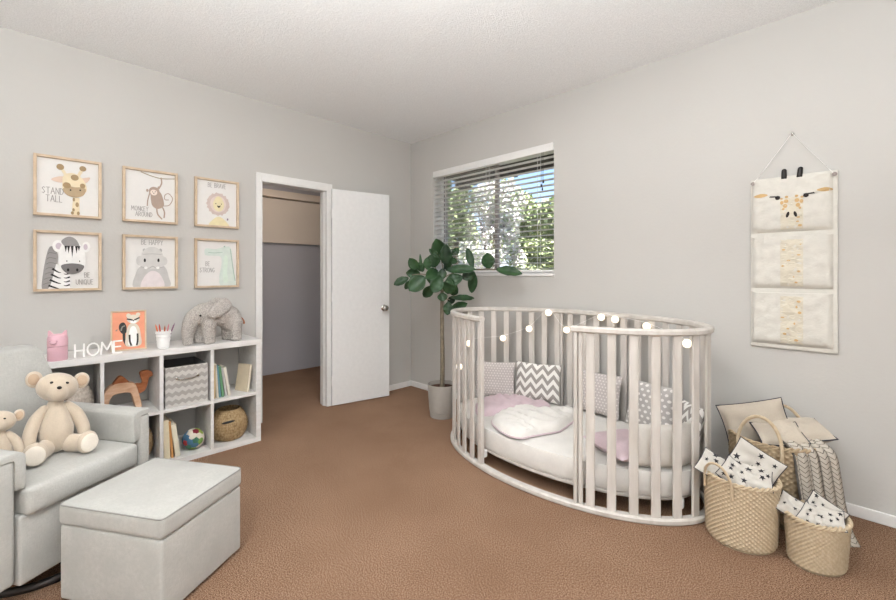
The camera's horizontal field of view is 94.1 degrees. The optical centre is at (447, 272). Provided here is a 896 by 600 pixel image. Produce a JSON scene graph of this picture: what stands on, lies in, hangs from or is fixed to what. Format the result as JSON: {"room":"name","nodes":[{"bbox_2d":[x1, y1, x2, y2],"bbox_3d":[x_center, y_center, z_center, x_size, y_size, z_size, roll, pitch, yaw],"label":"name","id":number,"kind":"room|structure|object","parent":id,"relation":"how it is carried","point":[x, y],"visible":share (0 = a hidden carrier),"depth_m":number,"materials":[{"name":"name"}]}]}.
{"room":"bedroom","nodes":[
{"label":"bedroom","id":0,"kind":"room"},
{"bbox_2d":[0,27,410,435],"bbox_3d":[-2.299,-0.094,2.938,0.120,2.748,5.490,0,0,45],"label":"wall","id":1,"kind":"structure","parent":0,"point":[57,99],"depth_m":3.01,"materials":[{"name":"paint"}]},
{"bbox_2d":[33,229,101,291],"bbox_3d":[-2.443,-0.076,2.686,0.029,0.383,0.325,0,0,45],"label":"picture","id":2,"kind":"object","parent":1,"relation":"attached to","point":[62,260],"visible":1,"depth_m":2.68,"materials":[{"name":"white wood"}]},
{"bbox_2d":[42,237,92,288],"bbox_3d":[-2.447,-0.063,2.687,0.245,0.345,0.008,0,0,-44],"label":"print","id":3,"kind":"object","parent":2,"relation":"attached to","point":[67,262],"depth_m":2.68},
{"bbox_2d":[33,153,101,219],"bbox_3d":[-2.443,-0.550,2.686,0.029,0.380,0.325,0,0,45],"label":"picture","id":4,"kind":"object","parent":1,"relation":"attached to","point":[62,186],"visible":1,"depth_m":2.68,"materials":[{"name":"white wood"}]},
{"bbox_2d":[42,164,89,214],"bbox_3d":[-2.454,-0.539,2.683,0.231,0.326,0.005,0,0,-45],"label":"print","id":5,"kind":"object","parent":4,"relation":"attached to","point":[65,187],"depth_m":2.68},
{"bbox_2d":[122,234,177,289],"bbox_3d":[-2.134,-0.076,2.997,0.029,0.383,0.327,0,0,45],"label":"picture","id":6,"kind":"object","parent":1,"relation":"attached to","point":[148,262],"visible":1,"depth_m":3.00,"materials":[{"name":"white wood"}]},
{"bbox_2d":[133,239,170,286],"bbox_3d":[-2.133,-0.070,3.008,0.004,0.337,0.229,0,0,45],"label":"print","id":7,"kind":"object","parent":6,"relation":"attached to","point":[151,257],"depth_m":3.01},
{"bbox_2d":[122,166,177,224],"bbox_3d":[-2.134,-0.550,2.997,0.029,0.380,0.327,0,0,45],"label":"picture","id":8,"kind":"object","parent":1,"relation":"attached to","point":[148,196],"visible":1,"depth_m":3.00,"materials":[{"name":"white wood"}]},
{"bbox_2d":[131,172,172,219],"bbox_3d":[-2.128,-0.556,3.013,0.004,0.332,0.260,0,0,45],"label":"print","id":9,"kind":"object","parent":8,"relation":"attached to","point":[151,192],"depth_m":3.01},
{"bbox_2d":[194,238,238,287],"bbox_3d":[-1.828,-0.076,3.305,0.029,0.383,0.318,0,0,45],"label":"picture","id":10,"kind":"object","parent":1,"relation":"attached to","point":[216,261],"visible":1,"depth_m":3.30,"materials":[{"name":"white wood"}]},
{"bbox_2d":[200,246,235,284],"bbox_3d":[-1.826,-0.060,3.318,0.002,0.317,0.264,0,0,45],"label":"print","id":11,"kind":"object","parent":10,"relation":"attached to","point":[217,263],"depth_m":3.32},
{"bbox_2d":[194,176,238,228],"bbox_3d":[-1.828,-0.550,3.305,0.029,0.380,0.318,0,0,45],"label":"picture","id":12,"kind":"object","parent":1,"relation":"attached to","point":[216,201],"visible":1,"depth_m":3.30,"materials":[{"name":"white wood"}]},
{"bbox_2d":[206,182,229,225],"bbox_3d":[-1.828,-0.544,3.316,0.003,0.335,0.171,0,0,45],"label":"print","id":13,"kind":"object","parent":12,"relation":"attached to","point":[217,193],"depth_m":3.32},
{"bbox_2d":[256,172,331,422],"bbox_3d":[-1.415,0.212,3.819,0.134,2.135,0.714,0,0,45],"label":"trim","id":14,"kind":"structure","parent":1,"relation":"attached to","point":[324,189],"depth_m":4.00,"materials":[{"name":"white paint"}]},
{"bbox_2d":[331,189,388,405],"bbox_3d":[-0.849,0.232,4.125,0.612,2.073,0.110,0,0,-34],"label":"door","id":15,"kind":"structure","parent":1,"relation":"in","point":[359,220],"depth_m":4.13,"materials":[{"name":"white paint"}]},
{"bbox_2d":[389,380,410,390],"bbox_3d":[-0.762,1.249,4.391,0.014,0.062,0.979,0,0,45],"label":"baseboard","id":16,"kind":"structure","parent":1,"relation":"attached to","point":[407,383],"depth_m":4.61,"materials":[{"name":"white paint"}]},
{"bbox_2d":[262,184,319,375],"bbox_3d":[-2.367,0.070,5.197,0.100,2.420,2.700,0,0,45],"label":"wall","id":17,"kind":"structure","parent":0,"point":[290,272],"depth_m":5.44,"materials":[{"name":"paint"}]},
{"bbox_2d":[262,197,319,244],"bbox_3d":[-2.314,-0.657,5.144,0.050,0.555,2.700,0,0,45],"label":"wall panel","id":18,"kind":"object","parent":17,"relation":"attached to","point":[283,221],"depth_m":5.39,"materials":[{"name":"beige paint"}]},
{"bbox_2d":[262,188,319,203],"bbox_3d":[-2.286,-0.988,5.116,0.130,0.085,2.700,0,0,45],"label":"trim","id":19,"kind":"structure","parent":17,"relation":"attached to","point":[268,193],"depth_m":5.32,"materials":[{"name":"beige wood"}]},
{"bbox_2d":[0,0,836,143],"bbox_3d":[-0.294,-1.528,0.877,5.870,0.120,5.590,0,0,45],"label":"ceiling","id":20,"kind":"structure","parent":0,"point":[408,71],"depth_m":2.63,"materials":[{"name":"white paint"}]},
{"bbox_2d":[0,366,895,599],"bbox_3d":[-0.781,1.305,1.544,7.300,0.050,5.650,0,0,45],"label":"floor","id":21,"kind":"structure","parent":0,"point":[369,499],"depth_m":2.03,"materials":[{"name":"brown carpet"}]},
{"bbox_2d":[0,345,148,597],"bbox_3d":[-1.949,0.818,1.900,0.837,0.925,0.627,0,0,13],"label":"armchair","id":22,"kind":"object","parent":21,"relation":"on","point":[31,498],"visible":0.61,"depth_m":1.75,"materials":[{"name":"grey fabric"}]},
{"bbox_2d":[0,409,24,452],"bbox_3d":[-1.861,0.694,1.727,0.164,0.244,0.147,0,0,-42],"label":"bear","id":23,"kind":"object","parent":22,"relation":"on","point":[9,440],"visible":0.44,"depth_m":1.76},
{"bbox_2d":[0,345,52,450],"bbox_3d":[-2.051,0.598,1.922,0.274,0.485,0.400,0,0,13],"label":"cushion","id":24,"kind":"object","parent":22,"relation":"on","point":[16,361],"depth_m":1.93,"materials":[{"name":"grey fabric"}]},
{"bbox_2d":[21,371,98,466],"bbox_3d":[-1.751,0.627,1.874,0.222,0.375,0.249,0,0,38],"label":"bear","id":25,"kind":"object","parent":22,"relation":"on","point":[53,424],"visible":0.99,"depth_m":1.86},
{"bbox_2d":[14,440,136,514],"bbox_3d":[-1.822,0.874,1.870,0.574,0.120,0.448,0,0,13],"label":"seat cushion","id":26,"kind":"object","parent":22,"relation":"on","point":[63,475],"depth_m":1.77,"materials":[{"name":"grey fabric"}]},
{"bbox_2d":[60,458,240,599],"bbox_3d":[-1.235,1.081,1.776,0.494,0.397,0.430,0,0,12],"label":"ottoman","id":27,"kind":"object","parent":21,"relation":"on","point":[157,529],"visible":1,"depth_m":1.61,"materials":[{"name":"grey fabric"}]},
{"bbox_2d":[43,334,260,460],"bbox_3d":[-2.005,0.891,2.862,0.372,0.777,1.267,0,0,45],"label":"cube shelf","id":28,"kind":"object","parent":21,"relation":"on","point":[249,346],"visible":0.44,"depth_m":2.93,"materials":[{"name":"white wood"}]},
{"bbox_2d":[47,330,67,361],"bbox_3d":[-2.254,0.417,2.408,0.092,0.173,0.090,0,0,26],"label":"canister","id":29,"kind":"object","parent":28,"relation":"on","point":[57,344],"visible":1,"depth_m":2.38,"materials":[{"name":"ceramic"}]},
{"bbox_2d":[64,385,94,402],"bbox_3d":[-2.302,0.783,2.514,0.258,0.238,0.262,0,0,-10],"label":"basket","id":30,"kind":"object","parent":28,"relation":"on","point":[85,394],"visible":0.12,"depth_m":2.51,"materials":[{"name":"grey fabric"}]},
{"bbox_2d":[74,343,84,357],"bbox_3d":[-2.203,0.463,2.493,0.013,0.078,0.049,0,0,45],"label":"letter","id":31,"kind":"object","parent":28,"relation":"on","point":[83,349],"visible":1,"depth_m":2.49,"materials":[{"name":"white wood"}]},
{"bbox_2d":[86,342,99,355],"bbox_3d":[-2.158,0.463,2.536,0.013,0.080,0.063,0,0,45],"label":"letter","id":32,"kind":"object","parent":28,"relation":"on","point":[94,342],"visible":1,"depth_m":2.53,"materials":[{"name":"white wood"}]},
{"bbox_2d":[100,341,112,354],"bbox_3d":[-2.112,0.462,2.582,0.013,0.080,0.066,0,0,45],"label":"letter","id":33,"kind":"object","parent":28,"relation":"on","point":[111,342],"visible":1,"depth_m":2.58,"materials":[{"name":"white wood"}]},
{"bbox_2d":[113,340,121,353],"bbox_3d":[-2.074,0.463,2.618,0.013,0.080,0.045,0,0,45],"label":"letter","id":34,"kind":"object","parent":28,"relation":"on","point":[114,346],"visible":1,"depth_m":2.61,"materials":[{"name":"white wood"}]},
{"bbox_2d":[110,310,146,351],"bbox_3d":[-2.093,0.374,2.734,0.186,0.258,0.081,0,0,-39],"label":"picture","id":35,"kind":"object","parent":28,"relation":"on","point":[129,326],"visible":0.97,"depth_m":2.72,"materials":[{"name":"orange paper"}]},
{"bbox_2d":[116,313,141,346],"bbox_3d":[-2.082,0.372,2.718,0.136,0.220,0.029,0,0,-39],"label":"print","id":36,"kind":"object","parent":35,"relation":"attached to","point":[128,325],"depth_m":2.72},
{"bbox_2d":[104,370,152,406],"bbox_3d":[-2.137,0.787,2.776,0.050,0.251,0.287,0,0,42],"label":"camel","id":37,"kind":"object","parent":28,"relation":"on","point":[120,384],"visible":0.82,"depth_m":2.77,"materials":[{"name":"brown wood"}]},
{"bbox_2d":[149,428,153,454],"bbox_3d":[-2.089,1.117,2.728,0.262,0.258,0.266,0,0,-10],"label":"basket","id":38,"kind":"object","parent":28,"relation":"on","point":[151,440],"visible":0.06,"depth_m":2.76,"materials":[{"name":"brown wicker"}]},
{"bbox_2d":[155,330,170,348],"bbox_3d":[-1.909,0.445,2.798,0.090,0.116,0.090,0,0,45],"label":"pencil cup","id":39,"kind":"object","parent":28,"relation":"on","point":[163,338],"visible":1,"depth_m":2.77,"materials":[{"name":"white ceramic"}]},
{"bbox_2d":[164,415,169,458],"bbox_3d":[-1.940,1.114,2.845,0.170,0.263,0.042,0,0,45],"label":"book","id":40,"kind":"object","parent":28,"relation":"on","point":[166,420],"visible":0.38,"depth_m":2.79,"materials":[{"name":"beige paper"}]},
{"bbox_2d":[168,420,173,457],"bbox_3d":[-1.922,1.120,2.863,0.170,0.250,0.031,0,0,45],"label":"book","id":41,"kind":"object","parent":28,"relation":"on","point":[169,422],"visible":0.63,"depth_m":2.81,"materials":[{"name":"paper"}]},
{"bbox_2d":[169,418,179,456],"bbox_3d":[-1.903,1.133,2.883,0.170,0.224,0.056,0,0,45],"label":"book","id":42,"kind":"object","parent":28,"relation":"on","point":[176,450],"visible":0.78,"depth_m":2.83,"materials":[{"name":"beige paper"}]},
{"bbox_2d":[164,356,207,408],"bbox_3d":[-1.895,0.767,2.964,0.357,0.268,0.253,0,0,45],"label":"storage bin","id":43,"kind":"object","parent":28,"relation":"on","point":[185,378],"visible":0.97,"depth_m":2.86,"materials":[{"name":"fabric"}]},
{"bbox_2d":[182,428,204,448],"bbox_3d":[-1.809,1.177,2.963,0.139,0.140,0.139,0,0,-28],"label":"ball","id":44,"kind":"object","parent":28,"relation":"on","point":[193,438],"visible":1,"depth_m":2.92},
{"bbox_2d":[181,297,244,344],"bbox_3d":[-1.711,0.344,3.047,0.230,0.323,0.421,0,0,33],"label":"elephant","id":45,"kind":"object","parent":28,"relation":"on","point":[199,324],"visible":1,"depth_m":2.97},
{"bbox_2d":[214,365,215,398],"bbox_3d":[-1.736,0.783,3.051,0.170,0.238,0.023,0,0,45],"label":"book","id":46,"kind":"object","parent":28,"relation":"on","point":[214,365],"visible":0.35,"depth_m":2.99,"materials":[{"name":"beige paper"}]},
{"bbox_2d":[214,363,218,397],"bbox_3d":[-1.722,0.779,3.058,0.160,0.245,0.029,0,0,45],"label":"book","id":47,"kind":"object","parent":28,"relation":"on","point":[216,378],"visible":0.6,"depth_m":3.00,"materials":[{"name":"beige paper"}]},
{"bbox_2d":[217,365,220,397],"bbox_3d":[-1.711,0.783,3.069,0.160,0.236,0.031,0,0,45],"label":"book","id":48,"kind":"object","parent":28,"relation":"on","point":[219,389],"visible":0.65,"depth_m":3.01,"materials":[{"name":"teal paper"}]},
{"bbox_2d":[218,365,223,396],"bbox_3d":[-1.703,0.788,3.084,0.170,0.226,0.036,0,0,45],"label":"book","id":49,"kind":"object","parent":28,"relation":"on","point":[220,372],"visible":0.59,"depth_m":3.02,"materials":[{"name":"green paper"}]},
{"bbox_2d":[221,367,226,395],"bbox_3d":[-1.686,0.797,3.094,0.160,0.210,0.039,0,0,45],"label":"book","id":50,"kind":"object","parent":28,"relation":"on","point":[222,371],"visible":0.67,"depth_m":3.04,"materials":[{"name":"white paper"}]},
{"bbox_2d":[218,364,230,395],"bbox_3d":[-1.673,0.794,3.108,0.160,0.215,0.052,0,0,45],"label":"book","id":51,"kind":"object","parent":28,"relation":"on","point":[222,366],"visible":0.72,"depth_m":3.05,"materials":[{"name":"white paper"}]},
{"bbox_2d":[214,405,247,441],"bbox_3d":[-1.658,1.134,3.156,0.258,0.225,0.262,0,0,-10],"label":"basket","id":52,"kind":"object","parent":28,"relation":"on","point":[230,421],"visible":0.94,"depth_m":3.07,"materials":[{"name":"brown wicker"}]},
{"bbox_2d":[235,363,251,391],"bbox_3d":[-1.570,0.801,3.203,0.130,0.203,0.050,0,0,25],"label":"book","id":53,"kind":"object","parent":28,"relation":"on","point":[244,370],"visible":1,"depth_m":3.19,"materials":[{"name":"beige paper"}]},
{"bbox_2d":[394,239,521,419],"bbox_3d":[0.086,0.487,3.689,1.116,1.586,0.302,0,0,8],"label":"potted plant","id":54,"kind":"object","parent":21,"relation":"on","point":[439,391],"visible":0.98,"depth_m":3.67,"materials":[{"name":"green plant"}]},
{"bbox_2d":[450,307,713,525],"bbox_3d":[0.751,0.784,2.831,1.817,0.992,1.007,0,0,45],"label":"crib","id":55,"kind":"object","parent":21,"relation":"on","point":[583,341],"visible":0.84,"depth_m":2.25,"materials":[{"name":"beige wood"}]},
{"bbox_2d":[495,317,538,340],"label":"string lights","id":56,"kind":"object","parent":55,"relation":"hanging from","point":[528,328],"depth_m":3.44,"materials":[{"name":"white paint"}]},
{"bbox_2d":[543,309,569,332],"label":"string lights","id":57,"kind":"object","parent":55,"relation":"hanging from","point":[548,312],"depth_m":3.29,"materials":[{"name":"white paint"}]},
{"bbox_2d":[460,398,701,496],"bbox_3d":[0.751,1.098,2.831,1.698,0.140,0.846,0,0,45],"label":"mattress","id":58,"kind":"object","parent":55,"relation":"on","point":[552,454],"visible":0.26,"depth_m":2.44,"materials":[{"name":"white fabric"}]},
{"bbox_2d":[475,360,514,395],"bbox_3d":[0.389,0.880,3.457,0.330,0.286,0.097,0,0,15],"label":"cushion","id":59,"kind":"object","parent":58,"relation":"on","point":[498,377],"visible":0.77,"depth_m":3.42,"materials":[{"name":"grey fabric"}]},
{"bbox_2d":[475,393,549,415],"bbox_3d":[0.468,0.998,3.252,0.604,0.064,0.420,0,0,-12],"label":"blanket","id":60,"kind":"object","parent":58,"relation":"on","point":[493,404],"visible":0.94,"depth_m":3.16,"materials":[{"name":"pink fabric"}]},
{"bbox_2d":[491,404,572,438],"bbox_3d":[0.592,0.984,2.885,0.472,0.081,0.703,0,0,45],"label":"blanket","id":61,"kind":"object","parent":58,"relation":"on","point":[524,421],"visible":0.98,"depth_m":2.74,"materials":[{"name":"fabric"}]},
{"bbox_2d":[515,361,560,404],"bbox_3d":[0.716,0.875,3.344,0.371,0.295,0.094,0,0,27],"label":"cushion","id":62,"kind":"object","parent":58,"relation":"on","point":[534,381],"visible":0.91,"depth_m":3.31,"materials":[{"name":"grey fabric"}]},
{"bbox_2d":[583,370,621,419],"bbox_3d":[1.093,0.875,3.037,0.101,0.295,0.341,0,0,-41],"label":"cushion","id":63,"kind":"object","parent":58,"relation":"on","point":[600,379],"visible":0.36,"depth_m":2.98,"materials":[{"name":"grey fabric"}]},
{"bbox_2d":[583,429,628,461],"bbox_3d":[1.009,0.980,2.388,0.320,0.099,0.340,0,0,-17],"label":"cushion","id":64,"kind":"object","parent":58,"relation":"on","point":[622,435],"visible":0.4,"depth_m":2.34,"materials":[{"name":"pink fabric"}]},
{"bbox_2d":[625,380,672,424],"bbox_3d":[1.311,0.870,2.713,0.104,0.305,0.343,0,0,-24],"label":"cushion","id":65,"kind":"object","parent":58,"relation":"on","point":[644,388],"visible":0.42,"depth_m":2.68,"materials":[{"name":"grey fabric"}]},
{"bbox_2d":[639,421,690,466],"bbox_3d":[1.166,0.913,2.222,0.349,0.221,0.098,0,0,-7],"label":"cushion","id":66,"kind":"object","parent":58,"relation":"on","point":[644,429],"visible":0.48,"depth_m":2.19,"materials":[{"name":"beige fabric"}]},
{"bbox_2d":[671,399,703,445],"bbox_3d":[1.380,0.885,2.413,0.098,0.276,0.270,0,0,0],"label":"cushion","id":67,"kind":"object","parent":58,"relation":"on","point":[686,407],"visible":0.22,"depth_m":2.36,"materials":[{"name":"grey fabric"}]},
{"bbox_2d":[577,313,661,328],"label":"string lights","id":68,"kind":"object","parent":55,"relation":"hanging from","point":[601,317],"depth_m":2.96,"materials":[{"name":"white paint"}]},
{"bbox_2d":[682,338,690,347],"label":"string lights","id":69,"kind":"object","parent":55,"relation":"hanging from","point":[686,343],"depth_m":2.46,"materials":[{"name":"white paint"}]},
{"bbox_2d":[703,462,781,555],"bbox_3d":[1.416,1.089,2.019,0.315,0.378,0.321,0,0,-17],"label":"wicker basket","id":70,"kind":"object","parent":21,"relation":"on","point":[743,519],"visible":0.84,"depth_m":1.90,"materials":[{"name":"wicker"}]},
{"bbox_2d":[694,447,724,477],"bbox_3d":[1.320,0.949,2.035,0.117,0.132,0.184,0,0,-40],"label":"cushion","id":71,"kind":"object","parent":70,"relation":"in","point":[707,456],"visible":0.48,"depth_m":2.06,"materials":[{"name":"white fabric"}]},
{"bbox_2d":[715,455,749,486],"bbox_3d":[1.368,0.952,1.970,0.165,0.143,0.102,0,0,43],"label":"cushion","id":72,"kind":"object","parent":70,"relation":"in","point":[730,465],"visible":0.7,"depth_m":1.97,"materials":[{"name":"white fabric"}]},
{"bbox_2d":[736,462,773,492],"bbox_3d":[1.426,0.956,1.958,0.166,0.095,0.122,0,0,34],"label":"cushion","id":73,"kind":"object","parent":70,"relation":"in","point":[760,478],"visible":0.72,"depth_m":1.93,"materials":[{"name":"white fabric"}]},
{"bbox_2d":[725,436,787,484],"bbox_3d":[1.469,0.917,2.002,0.258,0.238,0.079,0,0,34],"label":"cushion","id":74,"kind":"object","parent":70,"relation":"in","point":[744,452],"visible":0.66,"depth_m":1.99,"materials":[{"name":"white fabric"}]},
{"bbox_2d":[728,404,815,529],"bbox_3d":[1.727,1.002,2.224,0.387,0.552,0.407,0,0,-35],"label":"wicker basket","id":75,"kind":"object","parent":21,"relation":"on","point":[783,454],"visible":0.22,"depth_m":2.06,"materials":[{"name":"wicker"}]},
{"bbox_2d":[715,397,787,442],"bbox_3d":[1.681,0.818,2.284,0.365,0.300,0.112,0,0,32],"label":"cushion","id":76,"kind":"object","parent":75,"relation":"in","point":[732,416],"visible":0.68,"depth_m":2.27,"materials":[{"name":"beige fabric"}]},
{"bbox_2d":[749,422,810,446],"bbox_3d":[1.707,0.832,2.151,0.219,0.109,0.135,0,0,14],"label":"cushion","id":77,"kind":"object","parent":75,"relation":"in","point":[765,432],"visible":0.77,"depth_m":2.12,"materials":[{"name":"beige fabric"}]},
{"bbox_2d":[772,417,838,442],"bbox_3d":[1.831,0.825,2.186,0.264,0.117,0.180,0,0,11],"label":"cushion","id":78,"kind":"object","parent":75,"relation":"in","point":[811,428],"visible":0.59,"depth_m":2.14,"materials":[{"name":"beige fabric"}]},
{"bbox_2d":[783,438,860,547],"bbox_3d":[1.785,1.052,2.050,0.202,0.435,0.292,0,0,-2],"label":"knitted throw","id":79,"kind":"object","parent":75,"relation":"in","point":[819,472],"visible":0.54,"depth_m":2.01,"materials":[{"name":"beige fabric"}]},
{"bbox_2d":[783,500,853,576],"bbox_3d":[1.629,1.168,1.844,0.261,0.219,0.228,0,0,-21],"label":"wicker basket","id":80,"kind":"object","parent":21,"relation":"on","point":[820,550],"visible":0.84,"depth_m":1.76,"materials":[{"name":"wicker"}]},
{"bbox_2d":[776,489,803,515],"bbox_3d":[1.554,1.049,1.868,0.088,0.100,0.135,0,0,-43],"label":"cushion","id":81,"kind":"object","parent":80,"relation":"in","point":[788,502],"visible":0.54,"depth_m":1.88,"materials":[{"name":"white fabric"}]},
{"bbox_2d":[796,500,827,525],"bbox_3d":[1.580,1.057,1.800,0.108,0.105,0.088,0,0,-25],"label":"cushion","id":82,"kind":"object","parent":80,"relation":"in","point":[807,512],"visible":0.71,"depth_m":1.80,"materials":[{"name":"white fabric"}]},
{"bbox_2d":[807,500,847,532],"bbox_3d":[1.633,1.054,1.797,0.122,0.074,0.098,0,0,36],"label":"cushion","id":83,"kind":"object","parent":80,"relation":"in","point":[835,518],"visible":0.82,"depth_m":1.78,"materials":[{"name":"white fabric"}]},
{"bbox_2d":[806,490,849,519],"bbox_3d":[1.661,1.053,1.846,0.177,0.164,0.057,0,0,32],"label":"cushion","id":84,"kind":"object","parent":80,"relation":"in","point":[815,498],"visible":0.4,"depth_m":1.84,"materials":[{"name":"white fabric"}]},
{"bbox_2d":[411,0,895,515],"bbox_3d":[1.661,-0.094,2.832,5.650,2.748,0.220,0,0,45],"label":"wall","id":85,"kind":"structure","parent":0,"point":[656,163],"depth_m":2.64,"materials":[{"name":"paint"}]},
{"bbox_2d":[442,152,553,272],"bbox_3d":[0.471,-0.540,4.081,1.458,1.090,0.055,0,0,45],"label":"window","id":86,"kind":"structure","parent":85,"relation":"in","point":[458,258],"depth_m":4.37,"materials":[{"name":"white paint"}]},
{"bbox_2d":[433,142,553,271],"bbox_3d":[0.373,-0.545,3.982,1.454,1.077,0.066,0,0,45],"label":"window blind","id":87,"kind":"object","parent":86,"relation":"attached to","point":[540,150],"visible":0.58,"depth_m":3.84,"materials":[{"name":"white paint"}]},
{"bbox_2d":[446,273,553,275],"bbox_3d":[0.404,0.015,4.013,1.466,0.024,0.147,0,0,45],"label":"trim","id":88,"kind":"structure","parent":85,"relation":"attached to","point":[477,274],"depth_m":3.67,"materials":[{"name":"white paint"}]},
{"bbox_2d":[481,153,553,180],"bbox_3d":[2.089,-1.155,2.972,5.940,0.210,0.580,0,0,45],"label":"trim","id":89,"kind":"structure","parent":85,"relation":"attached to","point":[550,159],"depth_m":4.41,"materials":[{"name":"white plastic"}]},
{"bbox_2d":[411,381,895,527],"bbox_3d":[1.584,1.249,2.744,5.636,0.062,0.014,0,0,45],"label":"baseboard","id":90,"kind":"structure","parent":85,"relation":"attached to","point":[868,514],"depth_m":2.15,"materials":[{"name":"white paint"}]},
{"bbox_3d":[1.952,-0.790,2.366,0.018,0.018,0.032,0,0,45],"label":"wall hook","id":91,"kind":"object","parent":85,"relation":"attached to","visible":0},
{"bbox_2d":[751,134,837,353],"bbox_3d":[1.946,-0.179,2.362,0.383,1.228,0.051,0,0,45],"label":"wall organizer","id":92,"kind":"object","parent":91,"relation":"hanging from","point":[794,218],"visible":1,"depth_m":2.34,"materials":[{"name":"beige fabric"}]},
{"bbox_2d":[780,296,802,344],"bbox_3d":[1.935,0.266,2.348,0.100,0.268,0.017,0,0,45],"label":"print","id":93,"kind":"object","parent":92,"relation":"attached to","point":[791,307],"depth_m":2.35},
{"bbox_2d":[780,239,802,286],"bbox_3d":[1.936,-0.057,2.349,0.100,0.266,0.019,0,0,45],"label":"print","id":94,"kind":"object","parent":92,"relation":"attached to","point":[791,250],"depth_m":2.35},
{"bbox_2d":[754,187,832,229],"bbox_3d":[1.933,-0.355,2.348,0.348,0.216,0.026,0,0,41],"label":"print","id":95,"kind":"object","parent":92,"relation":"attached to","point":[790,208],"depth_m":2.34},
{"label":"outside","id":96,"kind":"structure","parent":0,"visible":0},
{"bbox_3d":[24.341,1.605,22.590,70.000,0.050,59.780,0,0,45],"label":"ground","id":97,"kind":"structure","parent":96,"visible":0},
{"bbox_2d":[471,220,477,262],"bbox_3d":[0.024,-0.163,7.869,0.929,3.508,0.913,0,0,-35],"label":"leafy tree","id":98,"kind":"object","parent":97,"relation":"on","point":[475,228],"visible":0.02,"depth_m":7.79,"materials":[{"name":"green plant"}]},
{"bbox_2d":[471,241,503,268],"bbox_3d":[0.543,0.493,7.113,0.930,2.188,0.808,0,0,45],"label":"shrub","id":99,"kind":"object","parent":97,"relation":"on","point":[479,266],"visible":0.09,"depth_m":6.84,"materials":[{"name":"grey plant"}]},
{"bbox_2d":[472,177,526,269],"bbox_3d":[0.908,-0.280,8.562,1.416,3.739,1.023,0,0,45],"label":"blossom tree","id":100,"kind":"object","parent":97,"relation":"on","point":[516,255],"visible":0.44,"depth_m":8.33,"materials":[{"name":"grey plant"}]},
{"bbox_2d":[506,191,553,269],"bbox_3d":[2.504,-0.279,10.788,3.329,3.738,2.451,0,0,45],"label":"bushy tree","id":101,"kind":"object","parent":97,"relation":"on","point":[551,226],"visible":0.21,"depth_m":9.99,"materials":[{"name":"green plant"}]},
{"bbox_2d":[509,237,553,269],"bbox_3d":[2.345,0.408,8.508,2.503,2.356,1.047,0,0,45],"label":"shrub","id":102,"kind":"object","parent":97,"relation":"on","point":[528,244],"visible":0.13,"depth_m":8.60,"materials":[{"name":"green plant"}]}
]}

